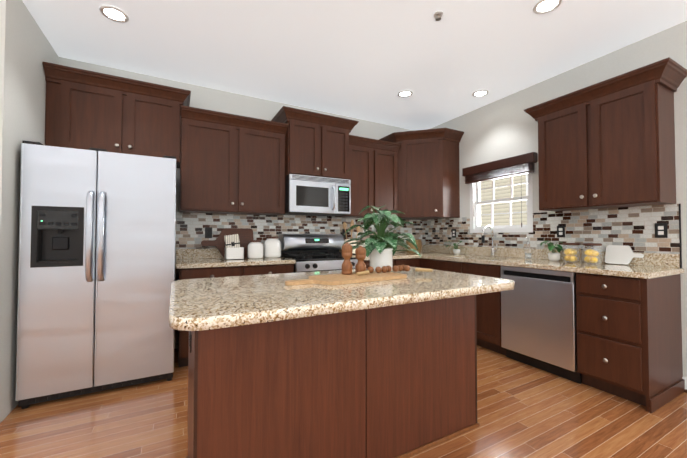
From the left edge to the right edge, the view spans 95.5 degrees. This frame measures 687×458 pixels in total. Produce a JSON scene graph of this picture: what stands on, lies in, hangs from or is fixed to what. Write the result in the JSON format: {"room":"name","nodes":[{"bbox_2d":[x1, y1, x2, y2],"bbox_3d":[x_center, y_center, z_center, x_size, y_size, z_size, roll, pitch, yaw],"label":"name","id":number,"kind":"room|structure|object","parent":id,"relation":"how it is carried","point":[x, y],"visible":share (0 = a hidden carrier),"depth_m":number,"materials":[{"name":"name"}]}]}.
{"room":"kitchen","nodes":[
{"label":"kitchen","id":0,"kind":"room"},
{"bbox_2d":[0,0,58,422],"bbox_3d":[-4.077,-0.197,1.400,3.975,2.770,0.990,1,-1,-28],"label":"wall","id":1,"kind":"structure","parent":0,"point":[27,50],"depth_m":2.05,"materials":[{"name":"paint"}]},
{"bbox_2d":[59,57,414,348],"bbox_3d":[-2.381,-0.162,2.990,8.470,2.770,0.200,1,-1,-28],"label":"wall","id":2,"kind":"structure","parent":0,"point":[202,97],"depth_m":3.46,"materials":[{"name":"paint"}]},
{"bbox_2d":[43,62,190,167],"bbox_3d":[-2.002,-0.977,2.874,1.053,0.673,0.389,1,-1,-28],"label":"upper cabinet","id":3,"kind":"object","parent":2,"relation":"attached to","point":[86,109],"visible":0.92,"depth_m":2.72,"materials":[{"name":"brown wood"}]},
{"bbox_2d":[180,105,287,214],"bbox_3d":[-1.154,-0.660,3.325,1.034,0.980,0.389,1,-1,-28],"label":"upper cabinet","id":4,"kind":"object","parent":2,"relation":"attached to","point":[232,164],"visible":1,"depth_m":3.18,"materials":[{"name":"brown wood"}]},
{"bbox_2d":[176,212,421,256],"bbox_3d":[-0.257,0.090,4.009,3.338,0.510,0.007,1,-1,-28],"label":"tile backsplash","id":5,"kind":"structure","parent":2,"relation":"attached to","point":[190,230],"depth_m":3.66,"materials":[{"name":"tile"}]},
{"bbox_2d":[205,227,211,237],"bbox_3d":[-1.451,0.041,3.357,0.072,0.116,0.008,1,-1,-28],"label":"electrical outlet","id":6,"kind":"object","parent":5,"relation":"attached to","point":[208,232],"visible":1,"depth_m":3.35,"materials":[{"name":"black plastic"}]},
{"bbox_2d":[342,229,346,237],"bbox_3d":[0.019,0.058,4.149,0.072,0.116,0.008,1,-1,-28],"label":"electrical outlet","id":7,"kind":"object","parent":5,"relation":"attached to","point":[343,232],"visible":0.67,"depth_m":4.14,"materials":[{"name":"black plastic"}]},
{"bbox_2d":[271,106,358,179],"bbox_3d":[-0.340,-0.944,3.724,0.933,0.701,0.469,1,-1,-28],"label":"upper cabinet","id":8,"kind":"object","parent":2,"relation":"attached to","point":[317,144],"visible":0.98,"depth_m":3.54,"materials":[{"name":"brown wood"}]},
{"bbox_2d":[282,174,350,215],"bbox_3d":[-0.334,-0.381,3.701,0.759,0.414,0.492,1,-1,-28],"label":"over-the-range microwave","id":9,"kind":"object","parent":8,"relation":"attached to","point":[314,195],"visible":0.98,"depth_m":3.52,"materials":[{"name":"grey metal"}]},
{"bbox_2d":[335,135,400,217],"bbox_3d":[0.328,-0.643,4.123,0.787,0.980,0.389,1,-1,-28],"label":"upper cabinet","id":10,"kind":"object","parent":2,"relation":"attached to","point":[373,170],"visible":0.62,"depth_m":3.99,"materials":[{"name":"brown wood"}]},
{"bbox_2d":[0,345,686,457],"bbox_3d":[-0.794,1.189,0.016,8.470,0.060,6.890,1,-1,-28],"label":"floor","id":11,"kind":"structure","parent":0,"point":[525,410],"depth_m":1.93,"materials":[{"name":"brown wood"}]},
{"bbox_2d":[15,140,175,408],"bbox_3d":[-1.918,0.316,2.594,0.912,1.797,0.859,1,-1,-28],"label":"fridge","id":12,"kind":"object","parent":11,"relation":"on","point":[96,264],"visible":1,"depth_m":2.23,"materials":[{"name":"grey metal"}]},
{"bbox_2d":[178,264,293,366],"bbox_3d":[-1.092,0.789,3.178,1.034,0.875,0.651,1,-1,-28],"label":"base cabinet","id":13,"kind":"object","parent":11,"relation":"on","point":[183,336],"visible":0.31,"depth_m":2.83,"materials":[{"name":"brown wood"}]},
{"bbox_2d":[176,248,295,268],"bbox_3d":[-1.105,0.278,3.183,1.065,0.143,0.648,1,-1,-28],"label":"countertop","id":14,"kind":"structure","parent":13,"relation":"on","point":[198,258],"depth_m":3.06,"materials":[{"name":"stone"}]},
{"bbox_2d":[201,228,253,257],"bbox_3d":[-1.251,0.153,3.383,0.540,0.324,0.105,1,-1,-28],"label":"cutting board","id":15,"kind":"object","parent":14,"relation":"on","point":[245,236],"visible":0.71,"depth_m":3.42,"materials":[{"name":"brown wood"}]},
{"bbox_2d":[224,234,243,259],"bbox_3d":[-1.126,0.181,3.202,0.187,0.259,0.095,1,-1,-28],"label":"knife block","id":16,"kind":"object","parent":14,"relation":"on","point":[234,250],"visible":1,"depth_m":3.16,"materials":[{"name":"white ceramic"}]},
{"bbox_2d":[248,240,262,258],"bbox_3d":[-0.943,0.217,3.343,0.164,0.195,0.164,1,-1,-28],"label":"canister","id":17,"kind":"object","parent":14,"relation":"on","point":[255,249],"visible":1,"depth_m":3.28,"materials":[{"name":"white ceramic"}]},
{"bbox_2d":[263,237,280,257],"bbox_3d":[-0.796,0.201,3.491,0.194,0.232,0.194,1,-1,-28],"label":"canister","id":18,"kind":"object","parent":14,"relation":"on","point":[271,247],"visible":1,"depth_m":3.41,"materials":[{"name":"white ceramic"}]},
{"bbox_2d":[278,234,357,272],"bbox_3d":[-0.273,0.644,3.566,0.761,1.182,0.696,1,-1,-28],"label":"range","id":19,"kind":"object","parent":11,"relation":"on","point":[312,252],"visible":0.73,"depth_m":3.56,"materials":[{"name":"silver metal"}]},
{"bbox_2d":[185,295,479,457],"bbox_3d":[-0.024,0.760,1.817,1.581,0.876,0.659,1,-1,-28],"label":"kitchen island","id":20,"kind":"object","parent":11,"relation":"on","point":[278,367],"depth_m":1.46,"materials":[{"name":"brown wood"}]},
{"bbox_2d":[169,267,514,334],"bbox_3d":[0.009,0.299,1.696,1.660,0.038,0.950,1,-1,-28],"label":"island countertop","id":21,"kind":"structure","parent":20,"relation":"on","point":[214,303],"depth_m":1.31,"materials":[{"name":"beige stone"}]},
{"bbox_2d":[285,271,406,285],"bbox_3d":[0.011,0.270,1.714,0.700,0.018,0.260,1,-1,-32],"label":"cutting board","id":22,"kind":"object","parent":21,"relation":"on","point":[335,279],"visible":0.94,"depth_m":1.64,"materials":[{"name":"brown wood"}]},
{"bbox_2d":[341,242,352,274],"bbox_3d":[0.021,0.170,1.824,0.066,0.185,0.065,1,-1,-28],"label":"pepper mill","id":23,"kind":"object","parent":22,"relation":"on","point":[347,255],"visible":1,"depth_m":1.80,"materials":[{"name":"brown wood"}]},
{"bbox_2d":[355,246,365,273],"bbox_3d":[0.101,0.180,1.833,0.066,0.165,0.065,1,-1,-28],"label":"pepper mill","id":24,"kind":"object","parent":22,"relation":"on","point":[360,257],"visible":0.85,"depth_m":1.81,"materials":[{"name":"brown wood"}]},
{"bbox_2d":[356,265,431,275],"bbox_3d":[0.291,0.243,1.865,0.510,0.040,0.162,1,-1,-28],"label":"bead garland","id":25,"kind":"object","parent":22,"relation":"on","point":[383,269],"visible":0.98,"depth_m":1.90,"materials":[{"name":"brown wood"}]},
{"bbox_2d":[344,205,420,271],"bbox_3d":[0.268,0.065,2.122,0.529,0.446,0.502,1,-1,-28],"label":"potted plant","id":26,"kind":"object","parent":21,"relation":"on","point":[380,251],"visible":0.98,"depth_m":2.07,"materials":[{"name":"green plant"}]},
{"bbox_2d":[364,259,399,267],"bbox_3d":[0.287,0.806,3.937,0.568,0.876,0.621,1,-1,-28],"label":"base cabinet","id":27,"kind":"object","parent":11,"relation":"on","point":[396,262],"depth_m":3.76,"materials":[{"name":"brown wood"}]},
{"bbox_2d":[400,258,419,267],"bbox_3d":[0.619,0.810,4.116,0.454,0.876,0.621,1,-1,-28],"label":"base cabinet","id":28,"kind":"object","parent":11,"relation":"on","point":[412,262],"depth_m":3.91,"materials":[{"name":"brown wood"}]},
{"bbox_2d":[339,245,418,259],"bbox_3d":[0.412,0.296,4.000,0.840,0.143,0.648,1,-1,-28],"label":"countertop","id":29,"kind":"structure","parent":28,"relation":"on","point":[398,254],"depth_m":3.92,"materials":[{"name":"stone"}]},
{"bbox_2d":[343,220,359,252],"bbox_3d":[0.100,0.103,3.959,0.242,0.448,0.196,1,-1,-28],"label":"utensil holder","id":30,"kind":"object","parent":29,"relation":"on","point":[352,224],"visible":0.5,"depth_m":3.92,"materials":[{"name":"brown wood"}]},
{"bbox_2d":[420,258,505,355],"bbox_3d":[1.486,0.799,3.606,0.651,0.875,1.140,1,-1,-28],"label":"base cabinet","id":31,"kind":"object","parent":11,"relation":"on","point":[488,314],"visible":0.17,"depth_m":3.14,"materials":[{"name":"brown wood"}]},
{"bbox_2d":[419,245,683,278],"bbox_3d":[1.588,0.374,3.407,0.669,0.324,2.807,1,-1,-28],"label":"countertop","id":32,"kind":"structure","parent":31,"relation":"on","point":[650,265],"depth_m":2.75,"materials":[{"name":"stone"}]},
{"bbox_2d":[406,239,421,252],"bbox_3d":[0.985,0.241,4.376,0.216,0.190,0.214,1,-1,-28],"label":"wicker basket","id":33,"kind":"object","parent":32,"relation":"on","point":[418,243],"visible":0.62,"depth_m":4.29,"materials":[{"name":"brown wicker"}]},
{"bbox_2d":[445,239,468,253],"bbox_3d":[1.434,0.232,4.067,0.264,0.195,0.274,1,-1,-28],"label":"potted plant","id":34,"kind":"object","parent":32,"relation":"on","point":[456,250],"visible":1,"depth_m":4.05,"materials":[{"name":"white ceramic"}]},
{"bbox_2d":[481,225,497,256],"bbox_3d":[1.685,0.137,3.591,0.218,0.366,0.101,1,-1,-28],"label":"faucet","id":35,"kind":"object","parent":32,"relation":"on","point":[493,250],"visible":1,"depth_m":3.62,"materials":[{"name":"silver metal"}]},
{"bbox_2d":[525,237,531,258],"bbox_3d":[1.904,0.198,3.225,0.089,0.227,0.074,1,-1,-28],"label":"soap dispenser","id":36,"kind":"object","parent":32,"relation":"on","point":[528,255],"visible":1,"depth_m":3.21,"materials":[{"name":"clear glass"}]},
{"bbox_2d":[540,241,563,260],"bbox_3d":[2.021,0.210,2.998,0.194,0.194,0.170,1,-1,-28],"label":"plant","id":37,"kind":"object","parent":32,"relation":"on","point":[553,256],"visible":0.98,"depth_m":2.98,"materials":[{"name":"green plant"}]},
{"bbox_2d":[563,243,580,262],"bbox_3d":[2.043,0.213,2.794,0.132,0.178,0.132,1,-1,-28],"label":"lemon jar","id":38,"kind":"object","parent":32,"relation":"on","point":[571,252],"visible":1,"depth_m":2.77,"materials":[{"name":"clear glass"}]},
{"bbox_2d":[569,248,580,260],"bbox_3d":[2.175,0.242,2.938,0.036,0.124,0.100,1,-1,-28],"label":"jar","id":39,"kind":"object","parent":32,"relation":"on","point":[579,256],"visible":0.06,"depth_m":2.90,"materials":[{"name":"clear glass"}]},
{"bbox_2d":[583,243,601,264],"bbox_3d":[2.114,0.210,2.651,0.132,0.178,0.132,1,-1,-28],"label":"lemon jar","id":40,"kind":"object","parent":32,"relation":"on","point":[589,253],"visible":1,"depth_m":2.62,"materials":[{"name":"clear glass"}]},
{"bbox_2d":[605,245,643,264],"bbox_3d":[2.340,0.217,2.602,0.052,0.159,0.250,1,-1,-28],"label":"cutting board","id":41,"kind":"object","parent":32,"relation":"on","point":[620,254],"visible":0.88,"depth_m":2.62,"materials":[{"name":"white ceramic"}]},
{"bbox_2d":[501,266,581,383],"bbox_3d":[1.908,0.783,2.831,0.611,0.872,0.617,1,-1,-28],"label":"dishwasher","id":42,"kind":"object","parent":11,"relation":"on","point":[538,321],"visible":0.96,"depth_m":2.63,"materials":[{"name":"grey metal"}]},
{"bbox_2d":[576,272,684,412],"bbox_3d":[2.155,0.772,2.365,0.651,0.875,0.430,1,-1,-28],"label":"base cabinet","id":43,"kind":"object","parent":11,"relation":"on","point":[629,338],"visible":0.98,"depth_m":2.20,"materials":[{"name":"brown wood"}]},
{"bbox_2d":[22,0,686,129],"bbox_3d":[-0.794,-1.650,0.077,8.470,0.080,6.890,1,-1,-28],"label":"ceiling","id":44,"kind":"structure","parent":0,"point":[368,60],"depth_m":2.63,"materials":[{"name":"paint"}]},
{"bbox_2d":[99,5,128,22],"bbox_3d":[-1.660,-1.557,2.261,0.176,0.011,0.176,1,-1,-28],"label":"recessed light","id":45,"kind":"object","parent":44,"relation":"in","point":[113,13],"visible":0.98,"depth_m":2.26,"materials":[{"name":"white"}]},
{"bbox_2d":[397,90,412,97],"bbox_3d":[0.699,-1.530,3.533,0.176,0.011,0.176,1,-1,-28],"label":"recessed light","id":46,"kind":"object","parent":44,"relation":"in","point":[405,93],"visible":1,"depth_m":3.53,"materials":[{"name":"white"}]},
{"bbox_2d":[433,11,442,20],"bbox_3d":[0.689,-1.543,2.266,0.070,0.039,0.070,1,-1,-28],"label":"detector","id":47,"kind":"object","parent":44,"relation":"attached to","point":[437,15],"visible":1,"depth_m":2.26,"materials":[{"name":"white plastic"}]},
{"bbox_2d":[472,90,488,96],"bbox_3d":[1.545,-1.530,3.523,0.176,0.011,0.176,1,-1,-28],"label":"recessed light","id":48,"kind":"object","parent":44,"relation":"in","point":[479,93],"visible":1,"depth_m":3.53,"materials":[{"name":"white"}]},
{"bbox_2d":[533,0,562,13],"bbox_3d":[1.421,-1.559,2.173,0.176,0.011,0.176,1,-1,-28],"label":"recessed light","id":49,"kind":"object","parent":44,"relation":"in","point":[543,6],"visible":1,"depth_m":2.18,"materials":[{"name":"white"}]},
{"bbox_2d":[430,21,686,377],"bbox_3d":[2.893,-0.185,1.920,0.200,2.770,6.690,1,-1,-28],"label":"wall","id":50,"kind":"structure","parent":0,"point":[504,127],"depth_m":3.13,"materials":[{"name":"paint"}]},
{"bbox_2d":[379,128,463,219],"bbox_3d":[1.054,-0.716,4.280,0.804,1.133,0.804,1,-1,-28],"label":"upper cabinet","id":51,"kind":"object","parent":50,"relation":"attached to","point":[428,176],"visible":0.94,"depth_m":4.12,"materials":[{"name":"brown wood"}]},
{"bbox_2d":[462,152,536,232],"bbox_3d":[1.841,-0.379,3.692,0.175,0.837,0.920,1,-1,-28],"label":"window","id":52,"kind":"structure","parent":50,"relation":"in","point":[476,175],"depth_m":3.62,"materials":[{"name":"white"}]},
{"bbox_2d":[422,204,681,267],"bbox_3d":[1.877,0.077,3.572,0.010,0.483,2.788,1,-1,-28],"label":"tile backsplash","id":53,"kind":"structure","parent":50,"relation":"attached to","point":[633,228],"depth_m":2.88,"materials":[{"name":"tile"}]},
{"bbox_2d":[452,229,455,237],"bbox_3d":[1.503,0.060,4.250,0.008,0.116,0.072,1,-1,-28],"label":"electrical outlet","id":54,"kind":"object","parent":53,"relation":"attached to","point":[453,233],"visible":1,"depth_m":4.24,"materials":[{"name":"black plastic"}]},
{"bbox_2d":[557,226,564,236],"bbox_3d":[2.139,0.025,3.071,0.008,0.116,0.072,1,-1,-28],"label":"electrical outlet","id":55,"kind":"object","parent":53,"relation":"attached to","point":[560,231],"visible":1,"depth_m":3.07,"materials":[{"name":"black plastic"}]},
{"bbox_2d":[655,223,667,237],"bbox_3d":[2.481,0.011,2.438,0.008,0.116,0.072,1,-1,-28],"label":"electrical outlet","id":56,"kind":"object","parent":53,"relation":"attached to","point":[661,231],"visible":1,"depth_m":2.43,"materials":[{"name":"black plastic"}]},
{"bbox_2d":[524,57,686,210],"bbox_3d":[2.160,-0.674,2.663,0.389,0.980,1.013,1,-1,-28],"label":"upper cabinet","id":57,"kind":"object","parent":50,"relation":"attached to","point":[609,143],"visible":1,"depth_m":2.47,"materials":[{"name":"brown wood"}]},
{"bbox_2d":[682,377,686,392],"bbox_3d":[3.451,1.119,0.616,0.027,0.105,3.915,1,-1,-28],"label":"baseboard","id":58,"kind":"structure","parent":50,"relation":"attached to","point":[685,379],"depth_m":2.31,"materials":[{"name":"white"}]},
{"label":"outside","id":59,"kind":"structure","parent":0,"visible":0},
{"bbox_2d":[480,174,527,225],"bbox_3d":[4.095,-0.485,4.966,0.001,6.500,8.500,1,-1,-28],"label":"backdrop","id":60,"kind":"structure","parent":59,"point":[501,193],"depth_m":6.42,"materials":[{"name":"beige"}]}
]}

